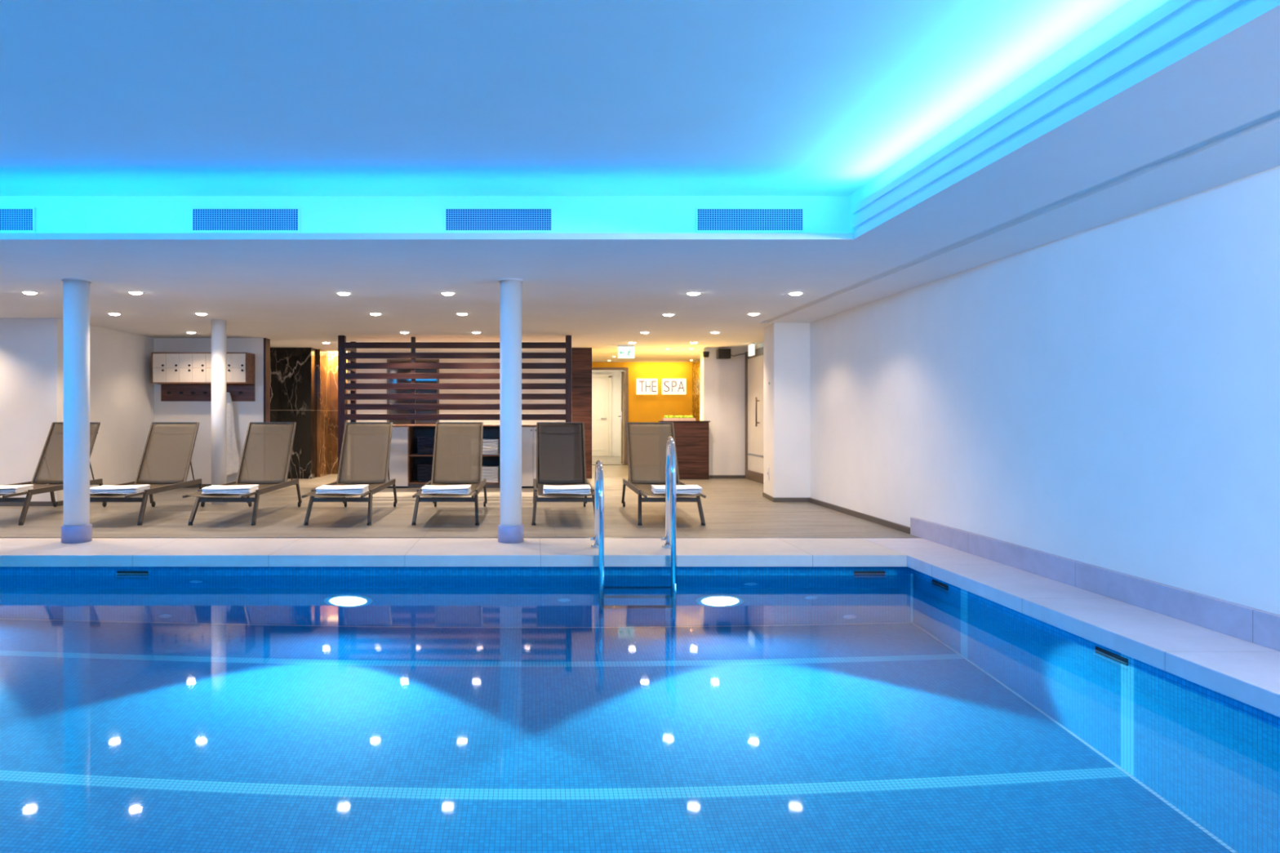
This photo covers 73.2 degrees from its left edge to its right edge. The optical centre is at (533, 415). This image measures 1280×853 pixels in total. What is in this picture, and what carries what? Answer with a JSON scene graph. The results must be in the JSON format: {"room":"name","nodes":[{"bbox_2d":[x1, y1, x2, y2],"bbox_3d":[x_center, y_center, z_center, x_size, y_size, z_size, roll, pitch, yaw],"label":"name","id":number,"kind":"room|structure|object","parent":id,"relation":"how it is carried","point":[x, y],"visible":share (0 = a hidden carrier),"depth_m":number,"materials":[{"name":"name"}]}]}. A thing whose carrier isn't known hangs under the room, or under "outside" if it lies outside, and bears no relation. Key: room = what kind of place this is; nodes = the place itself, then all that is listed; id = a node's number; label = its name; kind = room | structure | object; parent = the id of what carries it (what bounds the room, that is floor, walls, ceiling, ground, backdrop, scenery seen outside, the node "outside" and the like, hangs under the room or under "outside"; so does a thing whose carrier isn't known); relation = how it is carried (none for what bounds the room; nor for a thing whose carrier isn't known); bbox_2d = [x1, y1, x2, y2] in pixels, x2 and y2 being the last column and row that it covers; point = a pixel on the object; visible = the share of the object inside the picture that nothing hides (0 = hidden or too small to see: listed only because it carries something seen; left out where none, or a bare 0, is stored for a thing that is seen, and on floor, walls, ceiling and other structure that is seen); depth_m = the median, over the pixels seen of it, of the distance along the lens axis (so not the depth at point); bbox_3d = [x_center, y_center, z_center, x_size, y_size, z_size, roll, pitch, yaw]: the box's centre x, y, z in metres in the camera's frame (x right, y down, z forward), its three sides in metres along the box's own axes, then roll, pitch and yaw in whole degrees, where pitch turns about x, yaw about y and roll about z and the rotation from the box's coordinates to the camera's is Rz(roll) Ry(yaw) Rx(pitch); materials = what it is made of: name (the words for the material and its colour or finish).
{"room":"spa","nodes":[
{"label":"spa","id":0,"kind":"room"},
{"bbox_2d":[0,318,62,501],"bbox_3d":[-7.790,-0.040,10.480,4.020,2.280,0.240,0,0,0],"label":"wall","id":1,"kind":"structure","parent":0,"point":[31,349],"depth_m":10.36,"materials":[{"name":"white paint"}]},
{"bbox_2d":[0,501,57,506],"bbox_3d":[-7.690,1.073,10.352,3.820,0.055,0.015,0,0,0],"label":"baseboard","id":2,"kind":"structure","parent":1,"relation":"attached to","point":[32,503],"depth_m":10.34,"materials":[{"name":"wood"}]},
{"bbox_2d":[89,324,154,488],"bbox_3d":[-5.890,-0.040,11.900,0.220,2.280,2.600,0,0,0],"label":"wall","id":3,"kind":"structure","parent":0,"point":[122,388],"depth_m":11.92,"materials":[{"name":"white paint"}]},
{"bbox_2d":[154,337,263,484],"bbox_3d":[-4.935,-0.040,13.100,1.690,2.280,0.200,0,0,0],"label":"wall","id":4,"kind":"structure","parent":0,"point":[245,412],"depth_m":13.00,"materials":[{"name":"white paint"}]},
{"bbox_2d":[181,484,211,488],"bbox_3d":[-4.925,1.073,12.992,1.670,0.055,0.015,0,0,0],"label":"baseboard","id":5,"kind":"structure","parent":4,"relation":"attached to","point":[203,485],"depth_m":12.98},
{"bbox_2d":[151,352,254,384],"bbox_3d":[-4.944,-0.704,12.803,1.407,0.463,0.393,0,0,0],"label":"locker","id":6,"kind":"object","parent":4,"relation":"attached to","point":[167,368],"visible":0.89,"depth_m":12.62,"materials":[{"name":"white wood"}]},
{"bbox_2d":[160,384,254,400],"bbox_3d":[-4.950,-0.344,12.956,1.420,0.254,0.087,0,0,0],"label":"coat rack","id":7,"kind":"object","parent":4,"relation":"attached to","point":[168,392],"visible":0.92,"depth_m":12.97,"materials":[{"name":"brown wood"}]},
{"bbox_2d":[226,391,239,475],"bbox_3d":[-4.597,0.290,12.879,0.342,1.280,0.153,0,0,0],"label":"robe","id":8,"kind":"object","parent":7,"relation":"hanging from","point":[233,464],"visible":0.59,"depth_m":12.85,"materials":[{"name":"fabric"}]},
{"bbox_2d":[263,337,270,422],"bbox_3d":[-4.090,-0.040,13.098,0.030,2.280,0.225,0,0,0],"label":"trim","id":9,"kind":"structure","parent":4,"relation":"attached to","point":[266,341],"depth_m":13.03,"materials":[{"name":"brown wood"}]},
{"bbox_2d":[270,347,317,479],"bbox_3d":[-4.350,-0.040,15.000,1.000,2.280,0.400,0,0,0],"label":"wall","id":10,"kind":"structure","parent":0,"point":[293,371],"depth_m":14.80,"materials":[{"name":"black stone"}]},
{"bbox_2d":[317,349,330,477],"bbox_3d":[-3.835,-0.040,15.610,0.070,2.280,0.820,0,0,0],"label":"wall","id":11,"kind":"structure","parent":0,"point":[323,357],"depth_m":15.47,"materials":[{"name":"brown stone"}]},
{"bbox_2d":[330,353,347,474],"bbox_3d":[-3.640,-0.040,16.160,0.440,2.280,0.280,0,0,0],"label":"wall","id":12,"kind":"structure","parent":0,"point":[334,357],"depth_m":16.02,"materials":[{"name":"brown stone"}]},
{"bbox_2d":[347,351,565,424],"bbox_3d":[-1.360,-0.040,15.800,4.120,2.280,0.200,0,0,0],"label":"wall","id":13,"kind":"structure","parent":0,"point":[358,360],"depth_m":15.70,"materials":[{"name":"white paint"}]},
{"bbox_2d":[386,359,439,424],"bbox_3d":[-2.210,-0.266,15.684,0.959,1.532,0.029,0,0,0],"label":"glass panel","id":14,"kind":"object","parent":13,"relation":"attached to","point":[388,371],"visible":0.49,"depth_m":15.68,"materials":[{"name":"glass"}]},
{"bbox_2d":[0,456,916,537],"bbox_3d":[-2.500,1.154,15.850,14.200,0.132,16.300,0,0,0],"label":"floor","id":15,"kind":"structure","parent":0,"point":[731,507],"depth_m":9.23,"materials":[{"name":"tile"}]},
{"bbox_2d":[0,422,106,525],"bbox_3d":[-5.450,0.591,9.300,0.678,1.019,1.979,0,0,0],"label":"sun lounger","id":16,"kind":"object","parent":15,"relation":"on","point":[47,477],"visible":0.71,"depth_m":9.89,"materials":[{"name":"fabric"}]},
{"bbox_2d":[0,484,33,493],"bbox_3d":[-5.420,0.752,8.689,0.478,0.069,0.339,0,1,-3],"label":"folded towel","id":17,"kind":"object","parent":16,"relation":"on","point":[11,489],"visible":0.99,"depth_m":8.60,"materials":[{"name":"fabric"}]},
{"bbox_2d":[89,422,204,525],"bbox_3d":[-4.264,0.591,9.300,0.678,1.019,1.979,0,0,0],"label":"sun lounger","id":18,"kind":"object","parent":15,"relation":"on","point":[165,464],"visible":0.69,"depth_m":9.93,"materials":[{"name":"fabric"}]},
{"bbox_2d":[89,484,150,494],"bbox_3d":[-4.210,0.752,8.689,0.478,0.069,0.339,0,1,-2],"label":"folded towel","id":19,"kind":"object","parent":18,"relation":"on","point":[104,489],"visible":0.96,"depth_m":8.54,"materials":[{"name":"fabric"}]},
{"bbox_2d":[211,320,226,504],"bbox_3d":[-3.906,-0.040,10.600,0.178,2.280,0.178,0,0,0],"label":"round column","id":20,"kind":"structure","parent":15,"relation":"on","point":[218,326],"depth_m":10.52,"materials":[{"name":"paint"}]},
{"bbox_2d":[182,422,302,525],"bbox_3d":[-3.115,0.591,9.299,0.678,1.019,1.979,0,0,0],"label":"sun lounger","id":21,"kind":"object","parent":15,"relation":"on","point":[265,460],"visible":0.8,"depth_m":9.91,"materials":[{"name":"fabric"}]},
{"bbox_2d":[201,484,258,493],"bbox_3d":[-3.080,0.752,8.689,0.478,0.069,0.339,0,1,-3],"label":"folded towel","id":22,"kind":"object","parent":21,"relation":"on","point":[213,489],"visible":0.98,"depth_m":8.54,"materials":[{"name":"fabric"}]},
{"bbox_2d":[301,422,397,525],"bbox_3d":[-1.960,0.591,9.300,0.678,1.019,1.979,0,0,0],"label":"sun lounger","id":23,"kind":"object","parent":15,"relation":"on","point":[365,454],"visible":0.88,"depth_m":9.92,"materials":[{"name":"fabric"}]},
{"bbox_2d":[315,484,368,494],"bbox_3d":[-1.940,0.752,8.689,0.478,0.069,0.339,0,1,-2],"label":"folded towel","id":24,"kind":"object","parent":23,"relation":"on","point":[324,489],"visible":0.99,"depth_m":8.54,"materials":[{"name":"fabric"}]},
{"bbox_2d":[411,422,487,525],"bbox_3d":[-0.880,0.591,9.300,0.678,1.019,1.979,0,0,0],"label":"sun lounger","id":25,"kind":"object","parent":15,"relation":"on","point":[457,460],"visible":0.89,"depth_m":9.93,"materials":[{"name":"fabric"}]},
{"bbox_2d":[421,484,471,494],"bbox_3d":[-0.880,0.752,8.689,0.478,0.069,0.339,0,1,0],"label":"folded towel","id":26,"kind":"object","parent":25,"relation":"on","point":[427,489],"visible":1,"depth_m":8.53,"materials":[{"name":"fabric"}]},
{"bbox_2d":[337,335,571,470],"bbox_3d":[-1.156,-0.037,13.005,3.435,2.275,0.910,0,0,0],"label":"slatted screen","id":27,"kind":"object","parent":15,"relation":"on","point":[352,346],"visible":0.91,"depth_m":12.56,"materials":[{"name":"brown wood"}]},
{"bbox_2d":[386,424,537,488],"bbox_3d":[-1.045,0.623,13.134,3.332,0.955,0.532,0,0,0],"label":"shelving unit","id":28,"kind":"object","parent":15,"relation":"on","point":[404,459],"visible":0.29,"depth_m":12.88,"materials":[{"name":"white wood"}]},
{"bbox_2d":[408,453,433,456],"bbox_3d":[-1.524,0.609,13.142,0.707,0.022,0.476,0,0,0],"label":"shelf","id":29,"kind":"object","parent":28,"relation":"attached to","point":[410,455],"depth_m":12.90,"materials":[{"name":"brown wood"}]},
{"bbox_2d":[417,478,431,482],"bbox_3d":[-1.515,0.989,13.130,0.490,0.059,0.355,0,0,0],"label":"folded towel","id":30,"kind":"object","parent":28,"relation":"in","point":[420,480],"visible":0.33,"depth_m":12.96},
{"bbox_2d":[417,475,431,478],"bbox_3d":[-1.515,0.935,13.130,0.490,0.059,0.355,0,0,0],"label":"folded towel","id":31,"kind":"object","parent":30,"relation":"on","point":[418,476],"visible":0.3,"depth_m":12.96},
{"bbox_2d":[417,471,431,475],"bbox_3d":[-1.515,0.882,13.130,0.490,0.059,0.355,0,0,0],"label":"folded towel","id":32,"kind":"object","parent":31,"relation":"on","point":[426,473],"visible":0.31,"depth_m":12.96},
{"bbox_2d":[417,467,432,471],"bbox_3d":[-1.515,0.828,13.130,0.490,0.059,0.355,0,0,0],"label":"folded towel","id":33,"kind":"object","parent":32,"relation":"on","point":[420,469],"visible":0.34,"depth_m":12.96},
{"bbox_2d":[417,463,432,467],"bbox_3d":[-1.515,0.775,13.130,0.490,0.059,0.355,0,0,0],"label":"folded towel","id":34,"kind":"object","parent":33,"relation":"on","point":[420,465],"visible":0.44,"depth_m":12.96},
{"bbox_2d":[417,450,433,454],"bbox_3d":[-1.515,0.569,13.130,0.490,0.059,0.355,0,0,0],"label":"folded towel","id":35,"kind":"object","parent":28,"relation":"on","point":[420,452],"visible":0.42,"depth_m":12.96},
{"bbox_2d":[417,447,433,451],"bbox_3d":[-1.515,0.515,13.130,0.490,0.059,0.355,0,0,0],"label":"folded towel","id":36,"kind":"object","parent":35,"relation":"on","point":[418,448],"visible":0.38,"depth_m":12.96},
{"bbox_2d":[417,444,434,447],"bbox_3d":[-1.515,0.462,13.130,0.490,0.059,0.355,0,0,0],"label":"folded towel","id":37,"kind":"object","parent":36,"relation":"on","point":[418,445],"visible":0.42,"depth_m":12.96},
{"bbox_2d":[417,440,434,444],"bbox_3d":[-1.515,0.408,13.130,0.490,0.059,0.355,0,0,0],"label":"folded towel","id":38,"kind":"object","parent":37,"relation":"on","point":[422,442],"visible":0.5,"depth_m":12.96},
{"bbox_2d":[417,436,434,440],"bbox_3d":[-1.515,0.355,13.130,0.490,0.059,0.355,0,0,0],"label":"folded towel","id":39,"kind":"object","parent":38,"relation":"on","point":[418,437],"visible":0.47,"depth_m":12.96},
{"bbox_2d":[392,424,536,426],"bbox_3d":[-1.045,0.156,13.150,3.332,0.022,0.500,0,0,0],"label":"countertop","id":40,"kind":"structure","parent":28,"relation":"on","point":[393,424],"depth_m":13.01,"materials":[{"name":"white wood"}]},
{"bbox_2d":[481,479,499,482],"bbox_3d":[-0.739,0.992,13.100,0.416,0.053,0.358,0,0,0],"label":"folded towel","id":41,"kind":"object","parent":28,"relation":"in","point":[487,480],"visible":0.35,"depth_m":12.93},
{"bbox_2d":[481,475,499,479],"bbox_3d":[-0.739,0.944,13.104,0.416,0.053,0.358,0,0,0],"label":"folded towel","id":42,"kind":"object","parent":41,"relation":"on","point":[482,477],"visible":0.53,"depth_m":12.93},
{"bbox_2d":[481,472,499,476],"bbox_3d":[-0.739,0.897,13.108,0.416,0.053,0.358,0,0,0],"label":"folded towel","id":43,"kind":"object","parent":42,"relation":"on","point":[482,473],"visible":0.52,"depth_m":12.93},
{"bbox_2d":[481,469,499,473],"bbox_3d":[-0.739,0.849,13.100,0.416,0.053,0.358,0,0,0],"label":"folded towel","id":44,"kind":"object","parent":43,"relation":"on","point":[482,470],"visible":0.54,"depth_m":12.93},
{"bbox_2d":[481,465,499,470],"bbox_3d":[-0.739,0.802,13.104,0.416,0.053,0.358,0,0,0],"label":"folded towel","id":45,"kind":"object","parent":44,"relation":"on","point":[487,468],"visible":0.59,"depth_m":12.93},
{"bbox_2d":[482,451,499,454],"bbox_3d":[-0.739,0.572,13.100,0.416,0.053,0.358,0,0,0],"label":"folded towel","id":46,"kind":"object","parent":28,"relation":"on","point":[483,452],"visible":0.52,"depth_m":12.93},
{"bbox_2d":[482,448,499,451],"bbox_3d":[-0.739,0.524,13.104,0.416,0.053,0.358,0,0,0],"label":"folded towel","id":47,"kind":"object","parent":46,"relation":"on","point":[483,449],"visible":0.59,"depth_m":12.93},
{"bbox_2d":[482,444,499,448],"bbox_3d":[-0.739,0.477,13.108,0.416,0.053,0.358,0,0,0],"label":"folded towel","id":48,"kind":"object","parent":47,"relation":"on","point":[483,446],"visible":0.55,"depth_m":12.94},
{"bbox_2d":[482,441,499,445],"bbox_3d":[-0.739,0.429,13.100,0.416,0.053,0.358,0,0,0],"label":"folded towel","id":49,"kind":"object","parent":48,"relation":"on","point":[483,442],"visible":0.52,"depth_m":12.93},
{"bbox_2d":[482,438,499,442],"bbox_3d":[-0.739,0.382,13.104,0.416,0.053,0.358,0,0,0],"label":"folded towel","id":50,"kind":"object","parent":49,"relation":"on","point":[483,439],"visible":0.63,"depth_m":12.93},
{"bbox_2d":[531,422,594,525],"bbox_3d":[0.320,0.591,9.300,0.678,1.019,1.979,0,0,0],"label":"sun lounger","id":51,"kind":"object","parent":15,"relation":"on","point":[560,446],"visible":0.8,"depth_m":9.93,"materials":[{"name":"fabric"}]},
{"bbox_2d":[542,484,591,494],"bbox_3d":[0.340,0.752,8.689,0.478,0.069,0.339,0,1,1],"label":"folded towel","id":52,"kind":"object","parent":51,"relation":"on","point":[548,489],"visible":1,"depth_m":8.53,"materials":[{"name":"fabric"}]},
{"bbox_2d":[621,422,706,525],"bbox_3d":[1.385,0.591,9.300,0.678,1.019,1.979,0,0,0],"label":"sun lounger","id":53,"kind":"object","parent":15,"relation":"on","point":[646,442],"visible":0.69,"depth_m":9.93,"materials":[{"name":"fabric"}]},
{"bbox_2d":[651,484,702,494],"bbox_3d":[1.455,0.752,8.689,0.478,0.069,0.339,0,1,3],"label":"folded towel","id":54,"kind":"object","parent":53,"relation":"on","point":[655,489],"visible":0.8,"depth_m":8.54,"materials":[{"name":"fabric"}]},
{"bbox_2d":[657,421,710,479],"bbox_3d":[2.610,0.597,14.787,0.860,1.006,0.255,0,0,0],"label":"reception desk","id":55,"kind":"object","parent":15,"relation":"on","point":[691,437],"visible":0.73,"depth_m":14.67,"materials":[{"name":"brown wood"}]},
{"bbox_2d":[662,417,695,421],"bbox_3d":[2.520,0.069,14.800,0.550,0.050,0.220,0,0,0],"label":"fruit tray","id":56,"kind":"object","parent":55,"relation":"on","point":[663,419],"visible":1,"depth_m":14.69,"materials":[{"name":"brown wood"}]},
{"bbox_2d":[0,0,1129,195],"bbox_3d":[-2.775,-1.650,1.583,10.250,0.100,9.366,0,0,0],"label":"ceiling","id":57,"kind":"structure","parent":0,"point":[98,97],"depth_m":4.18,"materials":[{"name":"paint"}]},
{"bbox_2d":[571,347,591,478],"bbox_3d":[0.845,-0.040,14.900,0.350,2.280,0.100,0,0,0],"label":"wall","id":58,"kind":"structure","parent":0,"point":[581,357],"depth_m":14.85,"materials":[{"name":"brown wood"}]},
{"bbox_2d":[0,0,1168,233],"bbox_3d":[-2.775,-1.400,1.583,10.250,0.400,9.366,0,0,0],"label":"cove","id":59,"kind":"structure","parent":0,"point":[53,214],"depth_m":6.22,"materials":[{"name":"paint"}]},
{"bbox_2d":[0,207,35,231],"bbox_3d":[-4.023,-1.425,6.210,0.789,0.178,0.011,0,0,0],"label":"air vent","id":60,"kind":"object","parent":59,"relation":"in","point":[11,219],"visible":1,"depth_m":6.21,"materials":[{"name":"metal"}]},
{"bbox_2d":[191,207,299,231],"bbox_3d":[-2.095,-1.425,6.210,0.789,0.178,0.011,0,0,0],"label":"air vent","id":61,"kind":"object","parent":59,"relation":"in","point":[202,219],"visible":1,"depth_m":6.21,"materials":[{"name":"metal"}]},
{"bbox_2d":[0,233,853,239],"bbox_3d":[-2.629,-1.200,1.558,9.602,0.043,8.375,0,0,0],"label":"trim","id":62,"kind":"structure","parent":59,"relation":"attached to","point":[2,236],"depth_m":5.71,"materials":[{"name":"paint"}]},
{"bbox_2d":[444,207,552,231],"bbox_3d":[-0.253,-1.425,6.210,0.789,0.178,0.011,0,0,0],"label":"air vent","id":63,"kind":"object","parent":59,"relation":"in","point":[455,219],"visible":1,"depth_m":6.21,"materials":[{"name":"metal"}]},
{"bbox_2d":[695,207,804,231],"bbox_3d":[1.577,-1.425,6.210,0.789,0.178,0.011,0,0,0],"label":"air vent","id":64,"kind":"object","parent":59,"relation":"in","point":[707,219],"visible":1,"depth_m":6.21,"materials":[{"name":"metal"}]},
{"bbox_2d":[852,0,1279,240],"bbox_3d":[2.156,-1.290,1.577,0.032,0.221,8.355,0,0,0],"label":"trim","id":65,"kind":"structure","parent":59,"relation":"attached to","point":[1175,32],"depth_m":3.37,"materials":[{"name":"paint"}]},
{"bbox_2d":[591,371,620,456],"bbox_3d":[1.700,-0.040,23.025,1.600,2.280,0.150,0,0,0],"label":"wall","id":66,"kind":"structure","parent":0,"point":[615,375],"depth_m":22.95,"materials":[{"name":"white paint"}]},
{"bbox_2d":[591,374,611,456],"bbox_3d":[1.704,0.000,22.879,0.781,2.200,0.101,0,0,0],"label":"door","id":67,"kind":"structure","parent":66,"relation":"in","point":[601,387],"depth_m":22.89,"materials":[{"name":"beige paint"}]},
{"bbox_2d":[620,370,623,456],"bbox_3d":[2.425,-0.040,21.050,0.150,2.280,3.900,0,0,0],"label":"wall","id":68,"kind":"structure","parent":0,"point":[622,371],"depth_m":22.92,"materials":[{"name":"white paint"}]},
{"bbox_2d":[0,10,1279,371],"bbox_3d":[-2.800,-1.230,9.800,14.000,0.100,28.400,0,0,0],"label":"ceiling","id":69,"kind":"structure","parent":0,"point":[601,294],"depth_m":6.83,"materials":[{"name":"paint"}]},
{"bbox_2d":[20,291,39,294],"bbox_3d":[-4.818,-1.169,8.169,0.152,0.023,0.152,0,0,0],"label":"recessed light","id":70,"kind":"object","parent":69,"relation":"in","point":[24,292],"visible":1,"depth_m":8.13,"materials":[{"name":"white plastic"}]},
{"bbox_2d":[127,291,144,294],"bbox_3d":[-3.805,-1.169,8.169,0.152,0.023,0.152,0,0,0],"label":"recessed light","id":71,"kind":"object","parent":69,"relation":"in","point":[131,292],"visible":1,"depth_m":8.13,"materials":[{"name":"white plastic"}]},
{"bbox_2d":[617,345,634,358],"bbox_3d":[1.567,-1.073,14.398,0.280,0.215,0.049,0,0,0],"label":"exit sign","id":72,"kind":"object","parent":69,"relation":"hanging from","point":[624,351],"visible":1,"depth_m":14.38,"materials":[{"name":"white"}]},
{"bbox_2d":[702,346,709,357],"bbox_3d":[2.998,-1.093,14.800,0.116,0.175,0.116,0,0,0],"label":"security camera","id":73,"kind":"object","parent":69,"relation":"attached to","point":[706,354],"visible":1,"depth_m":14.77,"materials":[{"name":"black plastic"}]},
{"bbox_2d":[747,342,755,355],"bbox_3d":[3.580,-1.080,14.000,0.044,0.200,0.280,0,0,0],"label":"exit sign","id":74,"kind":"object","parent":69,"relation":"hanging from","point":[751,346],"visible":1,"depth_m":13.93,"materials":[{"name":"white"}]},
{"bbox_2d":[766,109,1279,322],"bbox_3d":[2.932,-1.203,3.325,0.119,0.047,15.050,0,0,0],"label":"ceiling molding","id":75,"kind":"structure","parent":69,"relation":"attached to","point":[1273,117],"depth_m":4.59,"materials":[{"name":"paint"}]},
{"bbox_2d":[0,566,1279,728],"bbox_3d":[-2.454,2.050,3.697,11.092,1.718,6.494,0,0,0],"label":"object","id":76,"kind":"object","parent":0,"point":[1260,715],"depth_m":6.94,"materials":[{"name":"tile"}]},
{"bbox_2d":[115,571,148,575],"bbox_3d":[-3.260,1.289,6.938,0.260,0.044,0.011,0,0,0],"label":"skimmer slot","id":77,"kind":"object","parent":76,"relation":"attached to","point":[118,573],"visible":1,"depth_m":6.94,"materials":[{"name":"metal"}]},
{"bbox_2d":[0,538,906,566],"bbox_3d":[-3.330,1.146,7.176,12.540,0.091,0.928,0,0,0],"label":"pool coping","id":78,"kind":"object","parent":76,"relation":"on","point":[13,552],"visible":1,"depth_m":6.86,"materials":[{"name":"stone"}]},
{"bbox_2d":[61,278,92,543],"bbox_3d":[-3.987,-0.040,7.450,0.239,2.280,0.239,0,0,0],"label":"round column","id":79,"kind":"structure","parent":78,"relation":"on","point":[76,527],"depth_m":7.37,"materials":[{"name":"paint"}]},
{"bbox_2d":[497,278,523,543],"bbox_3d":[-0.197,-0.040,7.450,0.224,2.280,0.224,0,0,0],"label":"round column","id":80,"kind":"structure","parent":78,"relation":"on","point":[510,527],"depth_m":7.37,"materials":[{"name":"paint"}]},
{"bbox_2d":[590,436,675,583],"bbox_3d":[0.826,1.259,6.870,0.698,2.182,0.620,0,0,0],"label":"pool ladder","id":81,"kind":"object","parent":78,"relation":"attached to","point":[670,455],"visible":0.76,"depth_m":6.60,"materials":[{"name":"metal"}]},
{"bbox_2d":[0,574,1279,852],"bbox_3d":[-2.454,1.299,3.697,11.092,0.001,6.494,0,0,0],"label":"pool water","id":82,"kind":"object","parent":76,"relation":"in","point":[149,713],"visible":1,"depth_m":3.62,"materials":[{"name":"liquid"}]},
{"bbox_2d":[853,571,885,575],"bbox_3d":[2.735,1.289,6.938,0.260,0.044,0.011,0,0,0],"label":"skimmer slot","id":83,"kind":"object","parent":76,"relation":"attached to","point":[855,573],"visible":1,"depth_m":6.94,"materials":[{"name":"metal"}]},
{"bbox_2d":[930,578,948,590],"bbox_3d":[3.086,1.289,6.480,0.011,0.044,0.260,0,0,0],"label":"skimmer slot","id":84,"kind":"object","parent":76,"relation":"attached to","point":[935,582],"visible":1,"depth_m":6.48,"materials":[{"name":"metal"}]},
{"bbox_2d":[863,538,1279,717],"bbox_3d":[3.230,1.146,1.720,0.580,0.091,11.840,0,0,0],"label":"pool coping","id":85,"kind":"object","parent":76,"relation":"on","point":[1246,672],"visible":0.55,"depth_m":4.54,"materials":[{"name":"stone"}]},
{"bbox_2d":[1093,646,1128,665],"bbox_3d":[3.086,1.289,4.560,0.011,0.044,0.260,0,0,0],"label":"skimmer slot","id":86,"kind":"object","parent":76,"relation":"attached to","point":[1108,654],"visible":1,"depth_m":4.55,"materials":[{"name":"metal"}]},
{"bbox_2d":[591,362,693,422],"bbox_3d":[2.270,-0.040,19.000,2.540,2.280,0.200,0,0,0],"label":"wall","id":87,"kind":"structure","parent":0,"point":[642,407],"depth_m":18.90,"materials":[{"name":"paint"}]},
{"bbox_2d":[635,378,686,394],"bbox_3d":[2.826,-0.639,18.858,1.102,0.350,0.064,0,0,0],"label":"wall sign","id":88,"kind":"object","parent":87,"relation":"attached to","point":[643,386],"visible":1,"depth_m":18.85,"materials":[{"name":"beige"}]},
{"bbox_2d":[700,347,708,421],"bbox_3d":[3.020,-0.040,15.085,0.080,2.280,0.330,0,0,0],"label":"wall","id":89,"kind":"structure","parent":0,"point":[704,361],"depth_m":14.92,"materials":[{"name":"white paint"}]},
{"bbox_2d":[708,347,746,475],"bbox_3d":[3.500,-0.040,15.085,0.880,2.280,0.330,0,0,0],"label":"wall","id":90,"kind":"structure","parent":0,"point":[726,377],"depth_m":14.92,"materials":[{"name":"white paint"}]},
{"bbox_2d":[708,475,745,478],"bbox_3d":[3.390,1.073,14.910,0.660,0.055,0.020,0,0,0],"label":"baseboard","id":91,"kind":"structure","parent":90,"relation":"attached to","point":[709,476],"depth_m":14.90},
{"bbox_2d":[716,348,745,359],"bbox_3d":[3.457,-1.065,14.799,0.551,0.170,0.249,0,0,0],"label":"loudspeaker","id":92,"kind":"object","parent":90,"relation":"attached to","point":[722,353],"visible":0.99,"depth_m":14.67,"materials":[{"name":"black plastic"}]},
{"bbox_2d":[719,349,730,357],"bbox_3d":[3.291,-1.065,14.677,0.200,0.150,0.006,0,0,0],"label":"grille","id":93,"kind":"object","parent":92,"relation":"attached to","point":[722,353],"depth_m":14.67,"materials":[{"name":"metal"}]},
{"bbox_2d":[746,342,763,351],"bbox_3d":[3.840,-0.040,13.275,0.200,2.280,3.350,0,0,0],"label":"wall","id":94,"kind":"structure","parent":0,"point":[757,346],"depth_m":14.21,"materials":[{"name":"white paint"}]},
{"bbox_2d":[745,346,763,484],"bbox_3d":[3.683,0.000,13.940,0.112,2.200,1.880,0,0,0],"label":"door","id":95,"kind":"structure","parent":94,"relation":"in","point":[753,364],"depth_m":14.30,"materials":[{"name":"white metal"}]},
{"bbox_2d":[763,322,809,497],"bbox_3d":[3.390,-0.040,11.225,0.660,2.280,0.750,0,0,0],"label":"wall","id":96,"kind":"structure","parent":0,"point":[786,345],"depth_m":10.85,"materials":[{"name":"white paint"}]},
{"bbox_2d":[762,492,773,502],"bbox_3d":[3.088,1.073,11.220,0.012,0.055,0.763,0,0,5],"label":"baseboard","id":97,"kind":"structure","parent":96,"relation":"attached to","point":[764,495],"depth_m":11.22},
{"bbox_2d":[773,497,808,502],"bbox_3d":[3.275,1.073,10.840,0.450,0.055,0.020,0,0,0],"label":"baseboard","id":98,"kind":"structure","parent":96,"relation":"attached to","point":[775,500],"depth_m":10.83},
{"bbox_2d":[809,164,1279,614],"bbox_3d":[3.620,0.020,3.325,0.200,2.400,15.050,0,0,0],"label":"wall","id":99,"kind":"structure","parent":0,"point":[1107,396],"depth_m":5.39,"materials":[{"name":"white paint"}]},
{"bbox_2d":[808,497,1279,651],"bbox_3d":[3.498,1.020,3.325,0.044,0.160,15.050,0,0,0],"label":"baseboard","id":100,"kind":"structure","parent":99,"relation":"attached to","point":[1254,625],"depth_m":5.11,"materials":[{"name":"grey stone"}]},
{"bbox_3d":[3.640,-0.040,17.175,0.200,2.280,3.850,0,0,0],"label":"wall","id":101,"kind":"structure","parent":0,"visible":0},
{"bbox_2d":[692,360,700,421],"bbox_3d":[3.530,-0.480,18.300,0.020,1.360,1.200,0,0,0],"label":"wall panel","id":102,"kind":"object","parent":101,"relation":"attached to","point":[695,366],"visible":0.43,"depth_m":18.38,"materials":[{"name":"gold metal"}]},
{"bbox_3d":[0.950,-0.040,21.050,0.100,2.280,3.900,0,0,0],"label":"wall","id":103,"kind":"structure","parent":0,"visible":0},
{"bbox_2d":[591,367,628,465],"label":"door frame","id":104,"kind":"structure","parent":103,"relation":"in","point":[624,415],"depth_m":18.92,"materials":[{"name":"wood"}]},
{"bbox_3d":[-2.500,1.185,7.670,14.200,0.070,0.060,0,0,0],"label":"floor","id":105,"kind":"structure","parent":0,"visible":0},
{"bbox_2d":[0,537,921,538],"bbox_3d":[-3.040,1.115,7.670,13.120,0.031,0.056,0,0,0],"label":"floor drain","id":106,"kind":"object","parent":105,"relation":"on","point":[0,537],"visible":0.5,"depth_m":7.64,"materials":[{"name":"metal"}]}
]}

